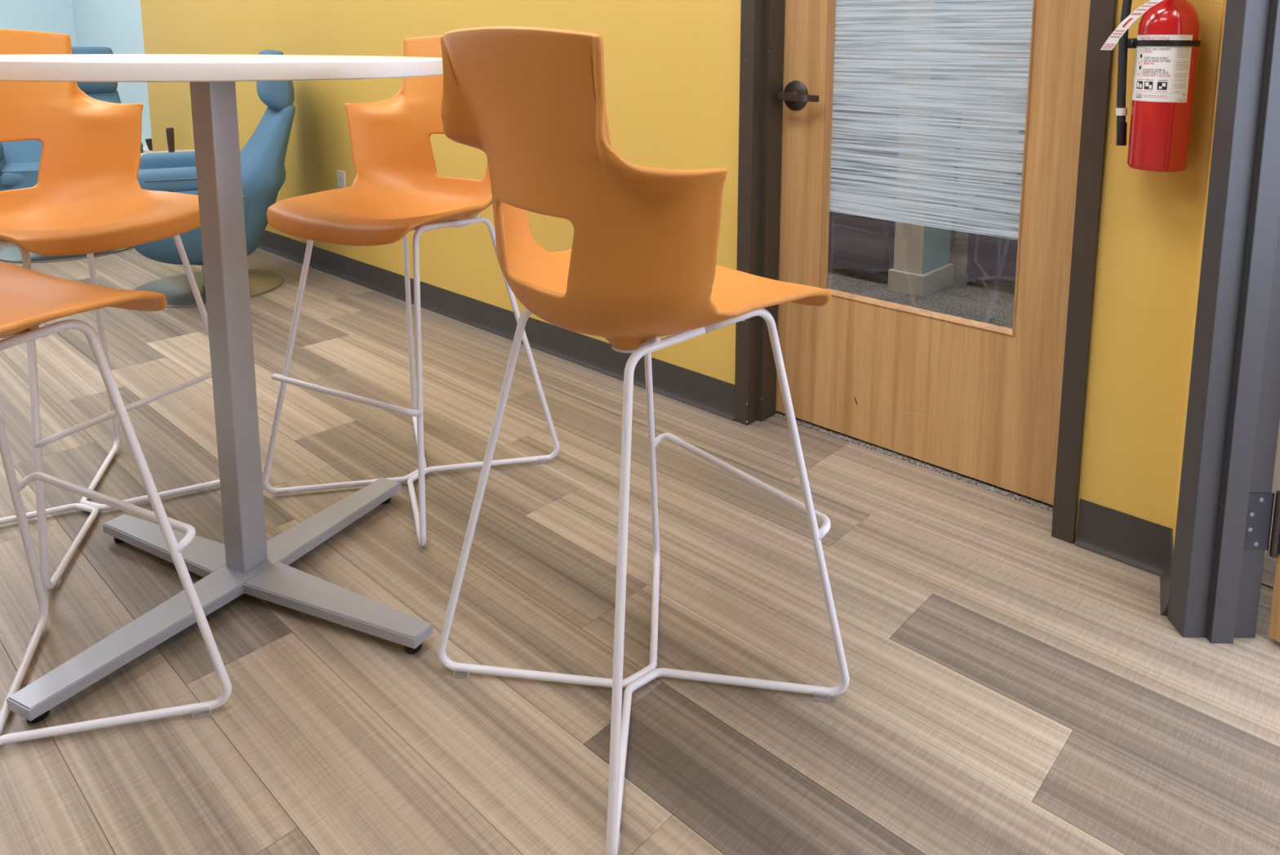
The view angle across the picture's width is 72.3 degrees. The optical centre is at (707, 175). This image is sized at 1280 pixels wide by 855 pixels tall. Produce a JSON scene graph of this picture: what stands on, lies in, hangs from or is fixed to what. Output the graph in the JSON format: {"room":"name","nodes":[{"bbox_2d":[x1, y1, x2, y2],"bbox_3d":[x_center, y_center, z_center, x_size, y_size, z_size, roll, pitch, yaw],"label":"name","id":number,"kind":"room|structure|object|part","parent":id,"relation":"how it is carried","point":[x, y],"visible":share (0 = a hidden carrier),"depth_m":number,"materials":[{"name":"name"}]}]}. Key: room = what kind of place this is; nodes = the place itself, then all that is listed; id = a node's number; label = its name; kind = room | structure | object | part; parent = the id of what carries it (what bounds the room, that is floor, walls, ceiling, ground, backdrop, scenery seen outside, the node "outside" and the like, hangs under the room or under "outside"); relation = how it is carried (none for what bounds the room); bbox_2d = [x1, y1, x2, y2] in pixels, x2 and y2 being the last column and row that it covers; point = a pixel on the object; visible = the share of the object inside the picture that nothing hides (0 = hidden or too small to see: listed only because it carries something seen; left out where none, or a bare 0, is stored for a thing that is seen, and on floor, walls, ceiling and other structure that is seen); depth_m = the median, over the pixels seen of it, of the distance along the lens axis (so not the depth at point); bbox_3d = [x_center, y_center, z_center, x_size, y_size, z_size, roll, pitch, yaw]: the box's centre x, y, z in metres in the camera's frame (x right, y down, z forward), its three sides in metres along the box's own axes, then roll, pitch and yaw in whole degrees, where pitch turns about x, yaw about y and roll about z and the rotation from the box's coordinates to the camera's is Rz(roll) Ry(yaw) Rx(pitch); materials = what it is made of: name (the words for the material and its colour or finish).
{"room":"office break room","nodes":[
{"label":"office break room","id":0,"kind":"room"},
{"bbox_2d":[0,0,75,46],"bbox_3d":[-6.221,-1.154,5.615,0.100,2.700,10.600,8,11,40],"label":"wall","id":1,"kind":"structure","parent":0,"point":[56,16],"depth_m":6.76,"materials":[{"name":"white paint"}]},
{"bbox_2d":[71,0,151,145],"bbox_3d":[-4.234,-1.236,6.305,2.014,2.700,0.100,8,11,40],"label":"window","id":2,"kind":"structure","parent":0,"point":[114,24],"depth_m":6.29,"materials":[{"name":"glass"}]},
{"bbox_2d":[138,144,152,169],"bbox_3d":[-4.321,-0.073,6.401,2.000,0.370,0.109,8,11,40],"label":"trim","id":3,"kind":"structure","parent":2,"relation":"attached to","point":[145,148],"depth_m":5.92,"materials":[{"name":"white"}]},
{"bbox_2d":[0,246,1279,854],"bbox_3d":[-2.318,0.751,2.440,10.300,0.064,10.500,8,11,40],"label":"floor","id":4,"kind":"structure","parent":0,"point":[1015,687],"depth_m":1.61,"materials":[{"name":"beige wood"}]},
{"bbox_2d":[0,46,143,262],"bbox_3d":[-3.397,-0.143,4.583,0.731,1.061,0.687,-5,10,-35],"label":"lounge chair","id":5,"kind":"object","parent":4,"relation":"on","point":[20,160],"visible":0.16,"depth_m":4.52,"materials":[{"name":"blue fabric"}]},
{"bbox_3d":[-3.584,-0.114,4.331,0.124,0.097,0.355,-5,10,-35],"label":"armrest","id":6,"kind":"part","parent":5,"relation":"part of","materials":[{"name":"blue fabric"}]},
{"bbox_2d":[0,172,24,186],"bbox_3d":[-3.360,-0.022,4.538,0.480,0.075,0.445,-5,10,-35],"label":"seat cushion","id":7,"kind":"object","parent":5,"relation":"on","point":[6,179],"depth_m":4.25,"materials":[{"name":"blue fabric"}]},
{"bbox_3d":[-3.478,-0.128,4.691,0.672,0.667,0.424,-5,10,-35],"label":"backrest","id":8,"kind":"part","parent":5,"relation":"part of","materials":[{"name":"blue fabric"}]},
{"bbox_3d":[-3.383,0.380,4.624,0.606,0.014,0.606,-5,10,-35],"label":"plate","id":9,"kind":"part","parent":5,"relation":"part of","materials":[{"name":"metal"}]},
{"bbox_2d":[0,28,220,590],"bbox_3d":[-1.450,0.234,1.970,0.496,1.121,0.549,4,9,19],"label":"bar stool","id":10,"kind":"object","parent":4,"relation":"on","point":[88,197],"visible":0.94,"depth_m":2.07,"materials":[{"name":"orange plastic"}]},
{"bbox_3d":[-1.495,0.460,1.877,0.496,0.688,0.263,4,9,19],"label":"frame","id":11,"kind":"part","parent":10,"relation":"part of","materials":[{"name":"white metal"}]},
{"bbox_3d":[-1.408,0.425,2.124,0.496,0.688,0.263,4,9,19],"label":"frame","id":12,"kind":"part","parent":10,"relation":"part of","materials":[{"name":"white metal"}]},
{"bbox_2d":[0,261,231,745],"bbox_3d":[-1.122,0.344,1.254,0.549,1.121,0.496,4,9,24],"label":"bar stool","id":13,"kind":"object","parent":4,"relation":"on","point":[28,298],"visible":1,"depth_m":1.39,"materials":[{"name":"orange plastic"}]},
{"bbox_3d":[-1.012,0.227,1.277,0.054,0.005,0.054,4,9,24],"label":"mount plate","id":14,"kind":"part","parent":13,"relation":"part of","materials":[{"name":"white metal"}]},
{"bbox_3d":[-1.244,0.543,1.340,0.263,0.688,0.496,4,9,24],"label":"frame","id":15,"kind":"part","parent":13,"relation":"part of","materials":[{"name":"white metal"}]},
{"bbox_2d":[140,149,195,156],"bbox_3d":[-2.738,0.144,4.539,0.420,0.520,0.420,8,11,40],"label":"side table","id":16,"kind":"object","parent":4,"relation":"on","point":[177,150],"visible":0.04,"depth_m":4.60,"materials":[{"name":"beige laminate"}]},
{"bbox_2d":[165,127,174,151],"bbox_3d":[-2.735,-0.176,4.445,0.035,0.140,0.035,8,11,40],"label":"wooden peg","id":17,"kind":"object","parent":16,"relation":"on","point":[170,131],"visible":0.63,"depth_m":4.43,"materials":[{"name":"brown wood"}]},
{"bbox_2d":[133,49,295,307],"bbox_3d":[-2.200,-0.023,3.861,0.687,1.061,0.731,-4,10,-30],"label":"lounge chair","id":18,"kind":"object","parent":4,"relation":"on","point":[262,157],"visible":0.54,"depth_m":3.72,"materials":[{"name":"blue fabric"}]},
{"bbox_3d":[-2.436,-0.062,4.066,0.355,0.097,0.124,-4,10,-30],"label":"armrest","id":19,"kind":"part","parent":18,"relation":"part of","materials":[{"name":"blue fabric"}]},
{"bbox_3d":[-2.137,0.015,3.563,0.355,0.097,0.124,-4,10,-30],"label":"armrest","id":20,"kind":"part","parent":18,"relation":"part of","materials":[{"name":"blue fabric"}]},
{"bbox_3d":[-2.243,0.496,3.921,0.606,0.014,0.606,-4,10,-30],"label":"plate","id":21,"kind":"part","parent":18,"relation":"part of","materials":[{"name":"metal"}]},
{"bbox_3d":[-2.089,-0.001,3.935,0.424,0.667,0.672,-4,10,-30],"label":"backrest","id":22,"kind":"part","parent":18,"relation":"part of","materials":[{"name":"blue fabric"}]},
{"bbox_2d":[0,53,443,723],"bbox_3d":[-0.918,0.307,1.703,0.905,1.067,0.867,4,9,24],"label":"bar table","id":23,"kind":"object","parent":4,"relation":"on","point":[246,562],"visible":0.98,"depth_m":1.66,"materials":[{"name":"silver metal"}]},
{"bbox_3d":[-1.020,0.828,1.585,0.094,0.020,0.412,4,9,24],"label":"leg","id":24,"kind":"part","parent":23,"relation":"part of","materials":[{"name":"silver metal"}]},
{"bbox_3d":[-1.149,0.785,1.866,0.380,0.020,0.084,4,9,24],"label":"leg","id":25,"kind":"part","parent":23,"relation":"part of","materials":[{"name":"silver metal"}]},
{"bbox_3d":[-0.935,0.301,1.710,0.055,0.989,0.055,4,9,24],"label":"post","id":26,"kind":"part","parent":23,"relation":"part of","materials":[{"name":"silver metal"}]},
{"bbox_3d":[-0.853,0.776,1.950,0.094,0.020,0.398,4,9,24],"label":"leg","id":27,"kind":"part","parent":23,"relation":"part of","materials":[{"name":"silver metal"}]},
{"bbox_3d":[-0.705,0.819,1.668,0.417,0.020,0.084,4,9,24],"label":"leg","id":28,"kind":"part","parent":23,"relation":"part of","materials":[{"name":"silver metal"}]},
{"bbox_2d":[262,35,559,547],"bbox_3d":[-0.732,0.216,2.143,0.549,1.121,0.496,5,9,26],"label":"bar stool","id":29,"kind":"object","parent":4,"relation":"on","point":[397,189],"visible":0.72,"depth_m":2.24,"materials":[{"name":"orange plastic"}]},
{"bbox_3d":[-0.852,0.415,2.232,0.263,0.688,0.496,5,9,26],"label":"frame","id":30,"kind":"part","parent":29,"relation":"part of","materials":[{"name":"white metal"}]},
{"bbox_3d":[-0.620,0.120,2.163,0.054,0.005,0.054,5,9,26],"label":"mount plate","id":31,"kind":"part","parent":29,"relation":"part of","materials":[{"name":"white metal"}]},
{"bbox_3d":[-0.616,0.434,2.115,0.263,0.688,0.496,5,9,26],"label":"frame","id":32,"kind":"part","parent":29,"relation":"part of","materials":[{"name":"white metal"}]},
{"bbox_2d":[437,26,849,854],"bbox_3d":[-0.113,0.328,1.429,0.496,1.121,0.549,-7,11,-41],"label":"bar stool","id":33,"kind":"object","parent":4,"relation":"on","point":[640,267],"visible":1,"depth_m":1.20,"materials":[{"name":"orange plastic"}]},
{"bbox_3d":[-0.203,0.521,1.558,0.496,0.688,0.263,-7,11,-41],"label":"frame","id":34,"kind":"part","parent":33,"relation":"part of","materials":[{"name":"white metal"}]},
{"bbox_3d":[-0.116,0.253,1.302,0.054,0.005,0.054,-7,11,-41],"label":"mount plate","id":35,"kind":"part","parent":33,"relation":"part of","materials":[{"name":"white metal"}]},
{"bbox_3d":[-0.027,0.552,1.363,0.496,0.688,0.263,-7,11,-41],"label":"frame","id":36,"kind":"part","parent":33,"relation":"part of","materials":[{"name":"white metal"}]},
{"bbox_2d":[140,0,1222,541],"bbox_3d":[-1.259,-0.808,3.631,6.028,2.700,0.125,8,11,40],"label":"wall","id":37,"kind":"structure","parent":0,"point":[672,67],"depth_m":2.64,"materials":[{"name":"yellow paint"}]},
{"bbox_2d":[337,169,346,188],"bbox_3d":[-1.694,0.032,4.036,0.070,0.114,0.009,8,11,40],"label":"wall outlet","id":38,"kind":"object","parent":37,"relation":"attached to","point":[340,174],"visible":0.69,"depth_m":4.03,"materials":[{"name":"plastic"}]},
{"bbox_2d":[257,230,734,420],"bbox_3d":[-1.199,0.499,3.667,3.372,0.106,0.016,8,11,40],"label":"baseboard","id":39,"kind":"structure","parent":37,"relation":"attached to","point":[713,395],"depth_m":3.20,"materials":[{"name":"grey rubber"}]},
{"bbox_2d":[734,0,1116,543],"bbox_3d":[0.519,-0.311,2.180,0.976,2.180,0.180,8,11,40],"label":"trim","id":40,"kind":"structure","parent":37,"relation":"attached to","point":[762,21],"depth_m":2.41,"materials":[{"name":"brown metal"}]},
{"bbox_2d":[775,0,1090,505],"bbox_3d":[0.536,-0.277,2.207,0.874,2.085,0.102,8,11,40],"label":"door","id":41,"kind":"structure","parent":37,"relation":"in","point":[981,401],"depth_m":2.24,"materials":[{"name":"brown wood"}]},
{"bbox_3d":[0.205,-0.224,2.440,0.022,0.022,0.011,8,11,40],"label":"lever knob","id":42,"kind":"part","parent":41,"relation":"part of","materials":[{"name":"brown metal"}]},
{"bbox_3d":[0.246,-0.227,2.466,0.085,0.085,0.012,8,11,40],"label":"handle","id":43,"kind":"part","parent":41,"relation":"part of","materials":[{"name":"brown metal"}]},
{"bbox_3d":[0.252,-0.217,2.407,0.116,0.024,0.020,5,10,30],"label":"lever","id":44,"kind":"part","parent":41,"relation":"part of","materials":[{"name":"brown metal"}]},
{"bbox_2d":[1074,497,1173,576],"bbox_3d":[0.899,0.784,1.893,0.188,0.106,0.016,8,11,40],"label":"baseboard","id":45,"kind":"structure","parent":37,"relation":"attached to","point":[1141,544],"depth_m":1.89,"materials":[{"name":"grey rubber"}]},
{"bbox_2d":[1100,0,1223,172],"bbox_3d":[0.875,-0.213,1.694,0.190,0.404,0.132,-3,9,-24],"label":"fire extinguisher","id":46,"kind":"object","parent":37,"relation":"attached to","point":[1167,43],"visible":1,"depth_m":1.66,"materials":[{"name":"red paint"}]},
{"bbox_2d":[1132,36,1191,99],"bbox_3d":[0.864,-0.206,1.673,0.021,0.119,0.101,-6,11,-40],"label":"label","id":47,"kind":"object","parent":46,"relation":"attached to","point":[1162,71],"depth_m":1.65,"materials":[{"name":"grey paper"}]},
{"bbox_3d":[0.887,-0.183,1.696,0.107,0.344,0.107,8,11,40],"label":"tank","id":48,"kind":"part","parent":46,"relation":"part of","materials":[{"name":"red metal"}]},
{"bbox_2d":[887,0,963,297],"bbox_3d":[1.004,-0.817,3.856,0.174,2.700,0.314,8,11,40],"label":"pillar","id":49,"kind":"structure","parent":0,"point":[922,268],"depth_m":3.91,"materials":[{"name":"white paint"}]},
{"bbox_2d":[834,0,1032,213],"bbox_3d":[2.738,-0.950,4.877,6.100,2.700,0.100,8,11,40],"label":"wall","id":50,"kind":"structure","parent":0,"point":[847,45],"depth_m":5.72,"materials":[{"name":"grey paint"}]},
{"bbox_2d":[773,214,1273,588],"bbox_3d":[1.595,0.595,3.774,6.100,0.062,3.570,8,11,40],"label":"floor","id":51,"kind":"structure","parent":0,"point":[993,303],"depth_m":3.85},
{"bbox_2d":[828,93,961,281],"bbox_3d":[0.559,-0.018,4.731,1.370,0.850,0.750,8,11,40],"label":"sofa","id":52,"kind":"object","parent":51,"relation":"on","point":[863,243],"visible":0.16,"depth_m":4.20,"materials":[{"name":"blue fabric"}]},
{"bbox_2d":[830,164,897,219],"bbox_3d":[0.519,0.032,4.692,1.330,0.160,0.630,8,11,40],"label":"cushion","id":53,"kind":"object","parent":52,"relation":"on","point":[835,215],"depth_m":4.23,"materials":[{"name":"fabric"}]},
{"bbox_3d":[0.752,-0.198,4.931,1.370,0.550,0.160,8,11,40],"label":"backrest","id":54,"kind":"part","parent":52,"relation":"part of","materials":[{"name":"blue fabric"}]},
{"bbox_2d":[966,99,1026,287],"bbox_3d":[1.887,0.120,3.894,1.210,0.850,0.710,8,11,40],"label":"sofa","id":55,"kind":"object","parent":51,"relation":"on","point":[992,258],"visible":0.17,"depth_m":3.98,"materials":[{"name":"blue fabric"}]},
{"bbox_2d":[973,179,1022,229],"bbox_3d":[1.848,0.170,3.856,1.170,0.160,0.590,8,11,40],"label":"cushion","id":56,"kind":"object","parent":55,"relation":"on","point":[1006,183],"depth_m":3.95,"materials":[{"name":"fabric"}]},
{"bbox_3d":[2.067,-0.058,4.079,1.210,0.550,0.160,8,11,40],"label":"backrest","id":57,"kind":"part","parent":55,"relation":"part of","materials":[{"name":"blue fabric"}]},
{"bbox_2d":[1172,0,1226,553],"bbox_3d":[1.028,-0.484,1.610,0.105,2.700,0.278,5,9,27],"label":"wall","id":58,"kind":"structure","parent":0,"point":[1224,1],"depth_m":1.70,"materials":[{"name":"yellow paint"}]},
{"bbox_2d":[1160,528,1173,616],"bbox_3d":[0.932,0.802,1.773,0.015,0.106,0.150,5,9,26],"label":"baseboard","id":59,"kind":"structure","parent":58,"relation":"attached to","point":[1165,578],"depth_m":1.76,"materials":[{"name":"grey rubber"}]},
{"bbox_2d":[1167,0,1279,643],"bbox_3d":[0.991,-0.136,1.030,0.156,2.180,1.066,1,8,0],"label":"trim","id":60,"kind":"structure","parent":58,"relation":"attached to","point":[1226,497],"depth_m":1.57,"materials":[{"name":"grey paint"}]},
{"bbox_2d":[1267,538,1279,642],"bbox_3d":[1.463,-0.188,1.645,0.862,2.088,0.044,-3,9,-24],"label":"door","id":61,"kind":"structure","parent":58,"relation":"in","point":[1274,622],"depth_m":1.62,"materials":[{"name":"brown wood"}]},
{"bbox_2d":[1264,420,1279,555],"bbox_3d":[2.205,-0.663,2.902,0.084,2.700,3.626,8,11,40],"label":"wall","id":62,"kind":"structure","parent":0,"point":[1276,480],"depth_m":1.92,"materials":[{"name":"paint"}]}
]}

